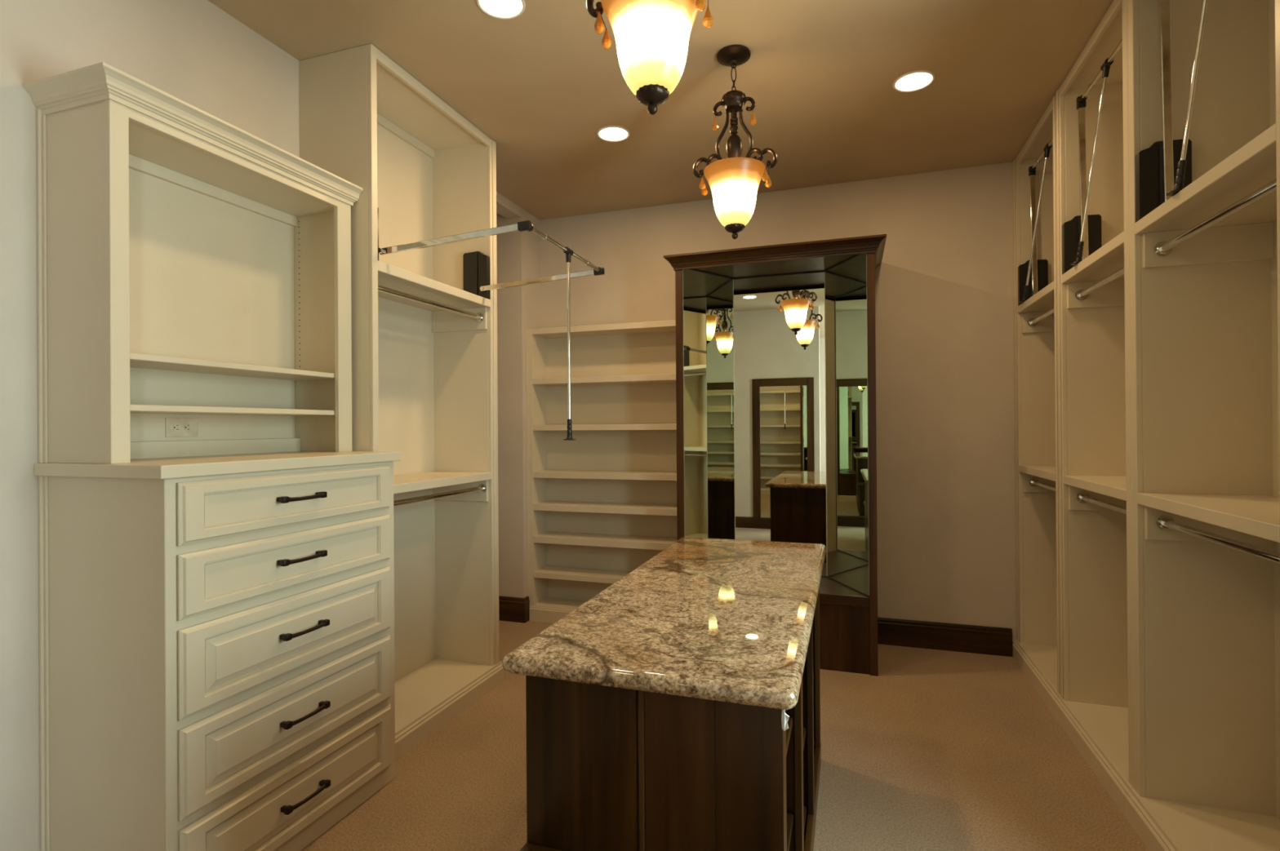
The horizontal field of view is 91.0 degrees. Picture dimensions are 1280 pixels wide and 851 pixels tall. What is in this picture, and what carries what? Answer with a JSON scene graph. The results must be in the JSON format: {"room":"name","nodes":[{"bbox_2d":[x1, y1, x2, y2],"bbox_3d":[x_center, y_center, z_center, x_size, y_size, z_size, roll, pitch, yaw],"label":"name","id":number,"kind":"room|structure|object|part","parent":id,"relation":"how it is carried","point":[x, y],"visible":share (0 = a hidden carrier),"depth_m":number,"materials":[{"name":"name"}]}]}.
{"room":"walk-in closet","nodes":[
{"label":"walk-in closet","id":0,"kind":"room"},
{"bbox_2d":[0,0,299,850],"bbox_3d":[-1.790,-0.078,2.043,0.120,3.050,3.660,0,0,18],"label":"wall","id":1,"kind":"structure","parent":0,"point":[195,52],"depth_m":1.85,"materials":[{"name":"paint"}]},
{"bbox_2d":[496,191,521,218],"bbox_3d":[-1.076,-1.568,4.216,0.120,0.070,0.915,0,0,18],"label":"wall","id":2,"kind":"structure","parent":0,"point":[506,208],"depth_m":4.50,"materials":[{"name":"paint"}]},
{"bbox_2d":[496,208,540,598],"bbox_3d":[-1.232,-0.075,4.969,0.915,3.050,0.415,0,0,18],"label":"wall","id":3,"kind":"structure","parent":0,"point":[518,253],"depth_m":4.66,"materials":[{"name":"paint"}]},
{"bbox_2d":[208,0,1113,220],"bbox_3d":[-0.106,-1.668,0.510,6.100,0.100,8.300,0,0,18],"label":"ceiling","id":4,"kind":"structure","parent":0,"point":[541,82],"depth_m":2.94,"materials":[{"name":"paint"}]},
{"bbox_2d":[475,0,525,19],"bbox_3d":[-0.529,-1.608,2.396,0.184,0.006,0.184,0,0,18],"label":"recessed light","id":5,"kind":"object","parent":4,"relation":"in","point":[500,9],"visible":1,"depth_m":2.42,"materials":[{"name":"white"}]},
{"bbox_2d":[596,125,630,142],"bbox_3d":[-0.147,-1.608,3.472,0.184,0.006,0.184,0,0,18],"label":"recessed light","id":6,"kind":"object","parent":4,"relation":"in","point":[610,133],"visible":1,"depth_m":3.47,"materials":[{"name":"white glass"}]},
{"bbox_2d":[586,0,713,115],"bbox_3d":[0.031,-1.214,1.641,0.267,0.805,0.281,0,0,-29],"label":"pendant lamp","id":7,"kind":"object","parent":4,"relation":"hanging from","point":[651,37],"visible":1,"depth_m":1.58,"materials":[{"name":"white glass"}]},
{"bbox_3d":[0.032,-0.988,1.639,0.265,0.250,0.265,0,0,18],"label":"lamp shade","id":8,"kind":"part","parent":7,"relation":"part of","materials":[{"name":"white glass"}]},
{"bbox_3d":[0.033,-0.826,1.639,0.027,0.030,0.027,0,0,18],"label":"finial knob","id":9,"kind":"part","parent":7,"relation":"part of","materials":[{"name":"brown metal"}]},
{"bbox_2d":[693,44,777,239],"bbox_3d":[0.411,-1.214,2.740,0.267,0.805,0.281,0,0,-29],"label":"pendant lamp","id":10,"kind":"object","parent":4,"relation":"hanging from","point":[734,181],"visible":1,"depth_m":2.69,"materials":[{"name":"brown glass"}]},
{"bbox_3d":[0.360,-1.255,2.755,0.060,0.288,0.020,0,0,18],"label":"arm","id":11,"kind":"part","parent":10,"relation":"part of","materials":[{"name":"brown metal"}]},
{"bbox_3d":[0.410,-1.247,2.738,0.071,0.320,0.071,0,0,18],"label":"stem","id":12,"kind":"part","parent":10,"relation":"part of","materials":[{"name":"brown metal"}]},
{"bbox_3d":[0.412,-0.988,2.738,0.265,0.250,0.265,0,0,18],"label":"lamp shade","id":13,"kind":"part","parent":10,"relation":"part of","materials":[{"name":"white"}]},
{"bbox_3d":[0.413,-0.827,2.737,0.027,0.030,0.027,0,0,18],"label":"finial knob","id":14,"kind":"part","parent":10,"relation":"part of","materials":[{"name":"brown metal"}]},
{"bbox_3d":[0.459,-1.256,2.722,0.060,0.288,0.020,0,0,18],"label":"arm","id":15,"kind":"part","parent":10,"relation":"part of","materials":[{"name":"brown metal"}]},
{"bbox_2d":[893,70,935,92],"bbox_3d":[1.289,-1.619,2.963,0.184,0.006,0.184,0,0,18],"label":"recessed light","id":16,"kind":"object","parent":4,"relation":"in","point":[917,80],"visible":1,"depth_m":2.96,"materials":[{"name":"white"}]},
{"bbox_2d":[301,620,1148,850],"bbox_3d":[-0.084,1.482,0.503,6.100,0.100,8.300,0,0,18],"label":"floor","id":17,"kind":"structure","parent":0,"point":[938,750],"depth_m":2.56,"materials":[{"name":"carpet"}]},
{"bbox_2d":[38,461,395,850],"bbox_3d":[-1.364,0.795,2.210,0.566,1.298,0.922,0,0,18],"label":"dresser","id":18,"kind":"object","parent":17,"relation":"on","point":[216,652],"visible":1,"depth_m":1.87,"materials":[{"name":"paint"}]},
{"bbox_3d":[-1.767,0.797,1.866,0.020,1.298,0.014,0,0,18],"label":"scribe moulding","id":19,"kind":"part","parent":18,"relation":"part of","materials":[{"name":"paint"}]},
{"bbox_2d":[34,451,400,479],"bbox_3d":[-1.385,0.128,2.221,0.532,0.037,0.949,0,0,18],"label":"countertop","id":20,"kind":"structure","parent":18,"relation":"on","point":[209,465],"depth_m":1.90,"materials":[{"name":"paint"}]},
{"bbox_2d":[22,62,363,464],"bbox_3d":[-1.481,-0.444,2.243,0.346,1.108,0.974,0,0,18],"label":"hutch","id":21,"kind":"object","parent":20,"relation":"on","point":[191,264],"visible":1,"depth_m":2.19,"materials":[{"name":"paint"}]},
{"bbox_3d":[-1.775,-0.414,1.869,0.020,1.050,0.014,0,0,18],"label":"scribe moulding","id":22,"kind":"part","parent":21,"relation":"part of","materials":[{"name":"paint"}]},
{"bbox_3d":[-1.648,-0.422,1.845,0.280,1.065,0.020,0,0,18],"label":"panel","id":23,"kind":"part","parent":21,"relation":"part of","materials":[{"name":"paint"}]},
{"bbox_2d":[165,417,198,437],"bbox_3d":[-1.639,0.007,2.254,0.007,0.069,0.113,0,0,18],"label":"wall outlet","id":24,"kind":"object","parent":21,"relation":"attached to","point":[175,427],"visible":1,"depth_m":2.25,"materials":[{"name":"beige plastic"}]},
{"bbox_2d":[173,422,181,432],"bbox_3d":[-1.644,0.007,2.235,0.003,0.033,0.027,0,0,18],"label":"socket","id":25,"kind":"object","parent":24,"relation":"attached to","point":[176,426],"depth_m":2.23,"materials":[{"name":"beige plastic"}]},
{"bbox_2d":[184,422,191,431],"bbox_3d":[-1.632,0.007,2.272,0.003,0.033,0.027,0,0,18],"label":"socket","id":26,"kind":"object","parent":24,"relation":"attached to","point":[188,426],"depth_m":2.27,"materials":[{"name":"beige plastic"}]},
{"bbox_3d":[-1.484,-0.961,2.244,0.346,0.073,0.974,0,0,18],"label":"crown moulding","id":27,"kind":"part","parent":21,"relation":"part of","materials":[{"name":"paint"}]},
{"bbox_3d":[-1.635,-0.406,2.308,0.012,1.035,0.868,0,0,18],"label":"panel","id":28,"kind":"part","parent":21,"relation":"part of","materials":[{"name":"paint"}]},
{"bbox_3d":[-1.366,-0.423,2.217,0.020,1.065,0.910,0,0,18],"label":"frame","id":29,"kind":"part","parent":21,"relation":"part of","materials":[{"name":"paint"}]},
{"bbox_3d":[-1.511,-0.910,2.267,0.280,0.020,0.868,0,0,18],"label":"panel","id":30,"kind":"part","parent":21,"relation":"part of","materials":[{"name":"paint"}]},
{"bbox_2d":[129,352,334,380],"bbox_3d":[-1.502,-0.204,2.264,0.264,0.019,0.866,0,0,18],"label":"shelf","id":31,"kind":"object","parent":21,"relation":"attached to","point":[139,363],"depth_m":2.23,"materials":[{"name":"paint"}]},
{"bbox_2d":[129,404,335,416],"bbox_3d":[-1.501,-0.052,2.264,0.264,0.019,0.866,0,0,18],"label":"shelf","id":32,"kind":"object","parent":21,"relation":"attached to","point":[135,410],"depth_m":2.25,"materials":[{"name":"paint"}]},
{"bbox_3d":[-1.367,-0.422,2.687,0.280,1.065,0.020,0,0,18],"label":"panel","id":33,"kind":"part","parent":21,"relation":"part of","materials":[{"name":"paint"}]},
{"bbox_3d":[-1.144,0.247,2.140,0.022,0.176,0.840,0,0,18],"label":"drawer","id":34,"kind":"part","parent":18,"relation":"part of","materials":[{"name":"paint"}]},
{"bbox_3d":[-1.143,0.450,2.139,0.022,0.182,0.840,0,0,18],"label":"drawer","id":35,"kind":"part","parent":18,"relation":"part of","materials":[{"name":"paint"}]},
{"bbox_3d":[-1.141,0.693,2.139,0.022,0.250,0.840,0,0,18],"label":"drawer","id":36,"kind":"part","parent":18,"relation":"part of","materials":[{"name":"paint"}]},
{"bbox_3d":[-1.137,1.245,2.138,0.022,0.245,0.840,0,0,18],"label":"drawer","id":37,"kind":"part","parent":18,"relation":"part of","materials":[{"name":"paint"}]},
{"bbox_3d":[-1.139,0.970,2.138,0.022,0.252,0.840,0,0,18],"label":"drawer","id":38,"kind":"part","parent":18,"relation":"part of","materials":[{"name":"paint"}]},
{"bbox_3d":[-1.131,0.445,2.112,0.038,0.021,0.178,0,0,18],"label":"handle","id":39,"kind":"part","parent":18,"relation":"part of","materials":[{"name":"brown metal"}]},
{"bbox_3d":[-1.132,0.240,2.113,0.038,0.021,0.178,0,0,18],"label":"handle","id":40,"kind":"part","parent":18,"relation":"part of","materials":[{"name":"brown metal"}]},
{"bbox_3d":[-1.121,0.684,2.109,0.038,0.021,0.178,0,0,18],"label":"handle","id":41,"kind":"part","parent":18,"relation":"part of","materials":[{"name":"brown metal"}]},
{"bbox_3d":[-1.119,0.969,2.108,0.038,0.021,0.178,0,0,18],"label":"handle","id":42,"kind":"part","parent":18,"relation":"part of","materials":[{"name":"brown metal"}]},
{"bbox_3d":[-1.117,1.242,2.108,0.038,0.021,0.178,0,0,18],"label":"handle","id":43,"kind":"part","parent":18,"relation":"part of","materials":[{"name":"brown metal"}]},
{"bbox_2d":[298,43,504,760],"bbox_3d":[-1.133,-0.080,3.163,0.418,3.049,0.989,0,0,18],"label":"shelving unit","id":44,"kind":"object","parent":17,"relation":"on","point":[424,381],"visible":0.69,"depth_m":3.43,"materials":[{"name":"paint"}]},
{"bbox_3d":[-1.307,-0.079,2.717,0.370,3.049,0.034,0,0,18],"label":"panel","id":45,"kind":"part","parent":44,"relation":"part of","materials":[{"name":"paint"}]},
{"bbox_3d":[-1.332,-0.123,3.208,0.012,2.959,0.882,0,0,18],"label":"panel","id":46,"kind":"part","parent":44,"relation":"part of","materials":[{"name":"paint"}]},
{"bbox_3d":[-1.166,-1.593,3.153,0.358,0.021,0.882,0,0,18],"label":"panel","id":47,"kind":"part","parent":44,"relation":"part of","materials":[{"name":"paint"}]},
{"bbox_2d":[377,284,484,322],"bbox_3d":[-1.026,-0.602,3.106,0.052,0.052,0.844,0,0,18],"label":"rod","id":48,"kind":"object","parent":44,"relation":"attached to","point":[479,317],"visible":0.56,"depth_m":3.07,"materials":[{"name":"silver metal"}]},
{"bbox_3d":[-0.987,-1.583,3.093,0.020,0.045,0.882,0,0,18],"label":"rail","id":49,"kind":"part","parent":44,"relation":"part of","materials":[{"name":"paint"}]},
{"bbox_2d":[377,260,490,311],"bbox_3d":[-1.151,-0.678,3.148,0.377,0.043,0.882,0,0,18],"label":"shelf","id":50,"kind":"object","parent":44,"relation":"attached to","point":[389,276],"depth_m":3.15,"materials":[{"name":"paint"}]},
{"bbox_2d":[393,484,486,506],"bbox_3d":[-1.012,0.351,3.102,0.052,0.052,0.844,0,0,18],"label":"rod","id":51,"kind":"object","parent":44,"relation":"attached to","point":[482,488],"visible":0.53,"depth_m":3.12,"materials":[{"name":"silver metal"}]},
{"bbox_2d":[393,471,491,494],"bbox_3d":[-1.144,0.281,3.146,0.377,0.041,0.882,0,0,18],"label":"shelf","id":52,"kind":"object","parent":44,"relation":"attached to","point":[404,482],"depth_m":3.20,"materials":[{"name":"paint"}]},
{"bbox_3d":[-1.137,1.350,3.143,0.378,0.020,0.882,0,0,18],"label":"panel","id":53,"kind":"part","parent":44,"relation":"part of","materials":[{"name":"paint"}]},
{"bbox_3d":[-1.012,-0.080,3.600,0.370,3.049,0.063,0,0,18],"label":"panel","id":54,"kind":"part","parent":44,"relation":"part of","materials":[{"name":"paint"}]},
{"bbox_2d":[377,207,604,440],"bbox_3d":[-0.717,-0.450,3.003,0.886,1.040,0.881,0,0,18],"label":"lift","id":55,"kind":"object","parent":44,"relation":"attached to","point":[476,264],"visible":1,"depth_m":2.87,"materials":[{"name":"silver metal"}]},
{"bbox_3d":[-0.802,-0.773,2.619,0.681,0.063,0.013,0,0,18],"label":"arm","id":56,"kind":"part","parent":55,"relation":"part of","materials":[{"name":"silver metal"}]},
{"bbox_3d":[-0.554,-0.773,3.361,0.681,0.063,0.013,0,0,18],"label":"arm","id":57,"kind":"part","parent":55,"relation":"part of","materials":[{"name":"silver metal"}]},
{"bbox_3d":[-0.324,-0.382,2.871,0.013,0.746,0.013,0,0,18],"label":"pull rod","id":58,"kind":"part","parent":55,"relation":"part of","materials":[{"name":"silver metal"}]},
{"bbox_2d":[525,320,677,623],"bbox_3d":[-0.217,0.360,4.589,1.242,2.163,0.251,0,0,18],"label":"shelves","id":59,"kind":"object","parent":17,"relation":"on","point":[602,503],"visible":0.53,"depth_m":4.67,"materials":[{"name":"paint"}]},
{"bbox_3d":[-0.780,0.365,4.783,0.051,2.163,0.239,0,0,18],"label":"panel","id":60,"kind":"part","parent":59,"relation":"part of","materials":[{"name":"paint"}]},
{"bbox_3d":[-0.195,1.340,4.583,1.171,0.024,0.227,0,0,18],"label":"shelf","id":61,"kind":"part","parent":59,"relation":"part of","materials":[{"name":"paint"}]},
{"bbox_3d":[-0.197,1.103,4.583,1.171,0.042,0.227,0,0,18],"label":"shelf","id":62,"kind":"part","parent":59,"relation":"part of","materials":[{"name":"paint"}]},
{"bbox_3d":[-0.207,-0.330,4.587,1.171,0.043,0.227,0,0,18],"label":"shelf","id":63,"kind":"part","parent":59,"relation":"part of","materials":[{"name":"paint"}]},
{"bbox_3d":[-0.209,-0.700,4.587,1.171,0.043,0.228,0,0,18],"label":"shelf","id":64,"kind":"part","parent":59,"relation":"part of","materials":[{"name":"paint"}]},
{"bbox_3d":[-0.200,0.601,4.584,1.171,0.049,0.227,0,0,18],"label":"shelf","id":65,"kind":"part","parent":59,"relation":"part of","materials":[{"name":"paint"}]},
{"bbox_3d":[-0.202,0.362,4.585,1.171,0.044,0.227,0,0,18],"label":"shelf","id":66,"kind":"part","parent":59,"relation":"part of","materials":[{"name":"paint"}]},
{"bbox_3d":[-0.204,0.014,4.586,1.171,0.042,0.227,0,0,18],"label":"shelf","id":67,"kind":"part","parent":59,"relation":"part of","materials":[{"name":"paint"}]},
{"bbox_3d":[-0.199,0.840,4.584,1.171,0.051,0.227,0,0,18],"label":"shelf","id":68,"kind":"part","parent":59,"relation":"part of","materials":[{"name":"paint"}]},
{"bbox_2d":[520,588,821,850],"bbox_3d":[0.185,0.993,1.836,0.572,0.880,2.000,0,0,18],"label":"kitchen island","id":69,"kind":"object","parent":17,"relation":"on","point":[609,769],"visible":0.53,"depth_m":1.34,"materials":[{"name":"brown wood"}]},
{"bbox_3d":[-0.060,0.953,1.108,0.570,0.035,0.464,0,0,18],"label":"bench seat","id":70,"kind":"part","parent":69,"relation":"part of","materials":[{"name":"brown wood"}]},
{"bbox_2d":[502,537,826,710],"bbox_3d":[0.245,0.532,2.058,0.648,0.040,1.606,0,0,18],"label":"island countertop","id":71,"kind":"structure","parent":69,"relation":"on","point":[714,620],"depth_m":1.58,"materials":[{"name":"beige stone"}]},
{"bbox_2d":[781,710,789,731],"bbox_3d":[0.285,0.575,1.234,0.015,0.048,0.007,0,0,18],"label":"paper tag","id":72,"kind":"object","parent":71,"relation":"hanging from","point":[784,717],"visible":0.85,"depth_m":1.23,"materials":[{"name":"white paper"}]},
{"bbox_2d":[786,715,792,755],"bbox_3d":[0.186,0.802,1.546,0.331,0.020,0.460,0,0,18],"label":"shelf","id":73,"kind":"object","parent":69,"relation":"attached to","point":[790,720],"depth_m":1.63,"materials":[{"name":"brown wood"}]},
{"bbox_2d":[786,811,793,850],"bbox_3d":[0.188,1.062,1.545,0.331,0.020,0.460,0,0,18],"label":"shelf","id":74,"kind":"object","parent":69,"relation":"attached to","point":[789,814],"depth_m":1.65,"materials":[{"name":"brown wood"}]},
{"bbox_2d":[803,726,805,749],"bbox_3d":[0.345,1.062,2.015,0.331,0.020,0.490,0,0,18],"label":"shelf","id":75,"kind":"object","parent":69,"relation":"attached to","point":[804,727],"depth_m":2.15,"materials":[{"name":"brown wood"}]},
{"bbox_2d":[803,805,806,831],"bbox_3d":[0.346,1.337,2.014,0.331,0.020,0.490,0,0,18],"label":"shelf","id":76,"kind":"object","parent":69,"relation":"attached to","point":[804,806],"depth_m":2.14,"materials":[{"name":"brown wood"}]},
{"bbox_3d":[0.522,1.388,1.969,0.022,0.085,1.495,0,0,18],"label":"rail","id":77,"kind":"part","parent":69,"relation":"part of","materials":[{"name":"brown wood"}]},
{"bbox_3d":[0.498,0.993,2.776,0.570,0.880,0.020,0,0,18],"label":"panel","id":78,"kind":"part","parent":69,"relation":"part of","materials":[{"name":"brown wood"}]},
{"bbox_2d":[662,234,886,676],"bbox_3d":[0.871,0.184,4.019,1.298,2.498,0.643,0,0,18],"label":"mirror","id":79,"kind":"object","parent":17,"relation":"on","point":[775,344],"visible":0.73,"depth_m":4.07,"materials":[{"name":"mirror"}]},
{"bbox_3d":[0.456,-0.005,4.118,0.483,1.975,0.006,0,0,-42],"label":"mirror panel","id":80,"kind":"part","parent":79,"relation":"part of","materials":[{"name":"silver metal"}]},
{"bbox_3d":[0.863,-1.024,4.021,1.298,0.083,0.643,0,0,18],"label":"crown moulding","id":81,"kind":"part","parent":79,"relation":"part of","materials":[{"name":"brown wood"}]},
{"bbox_3d":[0.925,-0.008,4.184,0.593,1.975,0.006,0,0,19],"label":"mirror panel","id":82,"kind":"part","parent":79,"relation":"part of","materials":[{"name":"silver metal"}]},
{"bbox_3d":[0.798,1.016,3.779,1.088,0.058,0.021,0,0,18],"label":"foot rail","id":83,"kind":"part","parent":79,"relation":"part of","materials":[{"name":"brown wood"}]},
{"bbox_3d":[0.803,1.239,3.788,1.088,0.388,0.018,0,0,18],"label":"kick panel","id":84,"kind":"part","parent":79,"relation":"part of","materials":[{"name":"brown wood"}]},
{"bbox_3d":[1.259,-0.011,3.845,0.006,1.975,0.487,0,0,-12],"label":"mirror panel","id":85,"kind":"part","parent":79,"relation":"part of","materials":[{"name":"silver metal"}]},
{"bbox_2d":[1012,94,1060,715],"bbox_3d":[2.351,-0.103,3.413,0.423,3.049,0.853,0,0,18],"label":"tall cabinet","id":86,"kind":"object","parent":17,"relation":"on","point":[1036,649],"visible":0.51,"depth_m":3.77,"materials":[{"name":"paint"}]},
{"bbox_3d":[2.174,-1.604,3.465,0.020,0.045,0.730,0,0,18],"label":"rail","id":87,"kind":"part","parent":86,"relation":"part of","materials":[{"name":"paint"}]},
{"bbox_2d":[1017,137,1053,306],"bbox_3d":[2.240,-1.133,3.442,0.177,0.816,0.735,0,0,16],"label":"lift","id":88,"kind":"object","parent":86,"relation":"on","point":[1033,275],"visible":0.51,"depth_m":3.73,"materials":[{"name":"black plastic"}]},
{"bbox_3d":[2.341,-1.130,3.741,0.037,0.725,0.013,0,0,18],"label":"arm","id":89,"kind":"part","parent":88,"relation":"part of","materials":[{"name":"silver metal"}]},
{"bbox_3d":[2.243,-1.141,3.562,0.013,0.690,0.226,0,0,4],"label":"pull rod","id":90,"kind":"part","parent":88,"relation":"part of","materials":[{"name":"silver metal"}]},
{"bbox_2d":[1017,280,1053,313],"bbox_3d":[2.353,-0.702,3.405,0.382,0.043,0.730,0,0,18],"label":"shelf","id":91,"kind":"object","parent":86,"relation":"attached to","point":[1042,301],"depth_m":3.52,"materials":[{"name":"paint"}]},
{"bbox_2d":[1018,465,1055,481],"bbox_3d":[2.359,0.258,3.403,0.382,0.041,0.730,0,0,18],"label":"shelf","id":92,"kind":"object","parent":86,"relation":"attached to","point":[1046,472],"depth_m":3.51,"materials":[{"name":"paint"}]},
{"bbox_3d":[2.355,-1.617,3.404,0.363,0.021,0.730,0,0,18],"label":"panel","id":93,"kind":"part","parent":86,"relation":"part of","materials":[{"name":"paint"}]},
{"bbox_3d":[2.498,-0.103,3.777,0.375,3.049,0.069,0,0,18],"label":"panel","id":94,"kind":"part","parent":86,"relation":"part of","materials":[{"name":"paint"}]},
{"bbox_3d":[2.366,1.326,3.401,0.383,0.020,0.730,0,0,18],"label":"panel","id":95,"kind":"part","parent":86,"relation":"part of","materials":[{"name":"paint"}]},
{"bbox_2d":[1027,307,1053,326],"bbox_3d":[2.242,-0.618,3.442,0.052,0.052,0.692,0,0,18],"label":"rod","id":96,"kind":"object","parent":86,"relation":"attached to","point":[1032,322],"visible":0.55,"depth_m":3.60,"materials":[{"name":"silver metal"}]},
{"bbox_2d":[1029,478,1055,491],"bbox_3d":[2.249,0.340,3.440,0.052,0.052,0.692,0,0,18],"label":"rod","id":97,"kind":"object","parent":86,"relation":"attached to","point":[1033,482],"visible":0.52,"depth_m":3.60,"materials":[{"name":"silver metal"}]},
{"bbox_2d":[1054,0,1133,816],"bbox_3d":[2.085,-0.103,2.617,0.423,3.049,0.825,0,0,18],"label":"tall cabinet","id":98,"kind":"object","parent":17,"relation":"on","point":[1094,707],"visible":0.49,"depth_m":2.96,"materials":[{"name":"paint"}]},
{"bbox_3d":[1.909,-1.604,2.672,0.020,0.045,0.726,0,0,18],"label":"rail","id":99,"kind":"part","parent":98,"relation":"part of","materials":[{"name":"paint"}]},
{"bbox_2d":[1062,37,1122,274],"bbox_3d":[1.974,-1.133,2.649,0.180,0.816,0.731,0,0,16],"label":"lift","id":100,"kind":"object","parent":98,"relation":"on","point":[1081,235],"visible":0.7,"depth_m":2.94,"materials":[{"name":"black plastic"}]},
{"bbox_3d":[2.075,-1.130,2.946,0.037,0.725,0.013,0,0,18],"label":"arm","id":101,"kind":"part","parent":100,"relation":"part of","materials":[{"name":"silver metal"}]},
{"bbox_3d":[1.966,-1.142,2.732,0.013,0.686,0.158,0,0,-3],"label":"pull rod","id":102,"kind":"part","parent":100,"relation":"part of","materials":[{"name":"silver metal"}]},
{"bbox_2d":[1062,231,1124,284],"bbox_3d":[2.087,-0.702,2.612,0.382,0.043,0.726,0,0,18],"label":"shelf","id":103,"kind":"object","parent":98,"relation":"attached to","point":[1108,259],"depth_m":2.70,"materials":[{"name":"paint"}]},
{"bbox_2d":[1063,475,1126,501],"bbox_3d":[2.094,0.258,2.610,0.382,0.041,0.726,0,0,18],"label":"shelf","id":104,"kind":"object","parent":98,"relation":"attached to","point":[1114,486],"depth_m":2.69,"materials":[{"name":"paint"}]},
{"bbox_3d":[2.090,-1.617,2.611,0.363,0.021,0.726,0,0,18],"label":"panel","id":105,"kind":"part","parent":98,"relation":"part of","materials":[{"name":"paint"}]},
{"bbox_3d":[2.230,-0.103,2.975,0.375,3.049,0.053,0,0,18],"label":"panel","id":106,"kind":"part","parent":98,"relation":"part of","materials":[{"name":"paint"}]},
{"bbox_3d":[2.101,1.326,2.608,0.383,0.020,0.726,0,0,18],"label":"panel","id":107,"kind":"part","parent":98,"relation":"part of","materials":[{"name":"paint"}]},
{"bbox_2d":[1075,266,1124,300],"bbox_3d":[1.977,-0.618,2.649,0.052,0.052,0.688,0,0,18],"label":"rod","id":108,"kind":"object","parent":98,"relation":"attached to","point":[1081,295],"visible":0.52,"depth_m":2.74,"materials":[{"name":"silver metal"}]},
{"bbox_2d":[1076,492,1126,514],"bbox_3d":[1.984,0.340,2.647,0.052,0.052,0.688,0,0,18],"label":"rod","id":109,"kind":"object","parent":98,"relation":"attached to","point":[1082,497],"visible":0.56,"depth_m":2.75,"materials":[{"name":"silver metal"}]},
{"bbox_2d":[1124,0,1279,850],"bbox_3d":[1.815,-0.103,1.810,0.423,3.049,0.874,0,0,18],"label":"shelving unit","id":110,"kind":"object","parent":17,"relation":"on","point":[1205,313],"visible":0.97,"depth_m":2.17,"materials":[{"name":"paint"}]},
{"bbox_2d":[1134,0,1208,222],"bbox_3d":[1.708,-1.133,1.846,0.197,0.816,0.783,0,0,18],"label":"lift","id":111,"kind":"object","parent":110,"relation":"on","point":[1163,169],"visible":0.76,"depth_m":2.17,"materials":[{"name":"black plastic"}]},
{"bbox_3d":[1.816,-1.130,2.170,0.037,0.725,0.013,0,0,18],"label":"arm","id":112,"kind":"part","parent":111,"relation":"part of","materials":[{"name":"silver metal"}]},
{"bbox_3d":[1.689,-1.142,1.902,0.013,0.684,0.113,0,0,-14],"label":"pull rod","id":113,"kind":"part","parent":111,"relation":"part of","materials":[{"name":"silver metal"}]},
{"bbox_2d":[1134,123,1276,235],"bbox_3d":[1.819,-0.702,1.809,0.382,0.043,0.784,0,0,18],"label":"shelf","id":114,"kind":"object","parent":110,"relation":"attached to","point":[1252,166],"depth_m":1.89,"materials":[{"name":"paint"}]},
{"bbox_2d":[1137,493,1279,542],"bbox_3d":[1.826,0.258,1.806,0.382,0.041,0.784,0,0,18],"label":"shelf","id":115,"kind":"object","parent":110,"relation":"attached to","point":[1255,514],"depth_m":1.87,"materials":[{"name":"paint"}]},
{"bbox_3d":[1.833,1.326,1.804,0.383,0.020,0.784,0,0,18],"label":"panel","id":116,"kind":"part","parent":110,"relation":"part of","materials":[{"name":"paint"}]},
{"bbox_2d":[1153,178,1276,256],"bbox_3d":[1.709,-0.618,1.845,0.052,0.052,0.746,0,0,18],"label":"rod","id":117,"kind":"object","parent":110,"relation":"attached to","point":[1162,248],"visible":1,"depth_m":1.86,"materials":[{"name":"silver metal"}]},
{"bbox_2d":[1155,515,1279,564],"bbox_3d":[1.715,0.340,1.843,0.052,0.052,0.746,0,0,18],"label":"rod","id":118,"kind":"object","parent":110,"relation":"attached to","point":[1163,522],"visible":1,"depth_m":1.86,"materials":[{"name":"silver metal"}]},
{"bbox_3d":[2.010,-0.149,1.745,0.012,2.959,0.784,0,0,18],"label":"panel","id":119,"kind":"part","parent":110,"relation":"part of","materials":[{"name":"paint"}]},
{"bbox_2d":[539,161,1016,644],"bbox_3d":[1.044,-0.092,4.364,3.785,3.050,0.120,0,0,18],"label":"wall","id":120,"kind":"structure","parent":0,"point":[944,282],"depth_m":4.04,"materials":[{"name":"paint"}]},
{"bbox_2d":[877,617,1012,657],"bbox_3d":[1.915,1.341,3.999,0.793,0.170,0.021,0,0,18],"label":"baseboard","id":121,"kind":"structure","parent":120,"relation":"attached to","point":[983,640],"depth_m":3.98,"materials":[{"name":"brown wood"}]},
{"bbox_3d":[-1.518,-0.075,4.300,0.795,3.050,1.035,0,0,18],"label":"wall","id":122,"kind":"structure","parent":0,"visible":0},
{"bbox_2d":[498,595,529,623],"bbox_3d":[-1.216,1.360,4.762,0.816,0.178,0.074,0,0,18],"label":"baseboard","id":123,"kind":"structure","parent":122,"relation":"attached to","point":[516,610],"depth_m":4.64,"materials":[{"name":"brown wood"}]}
]}

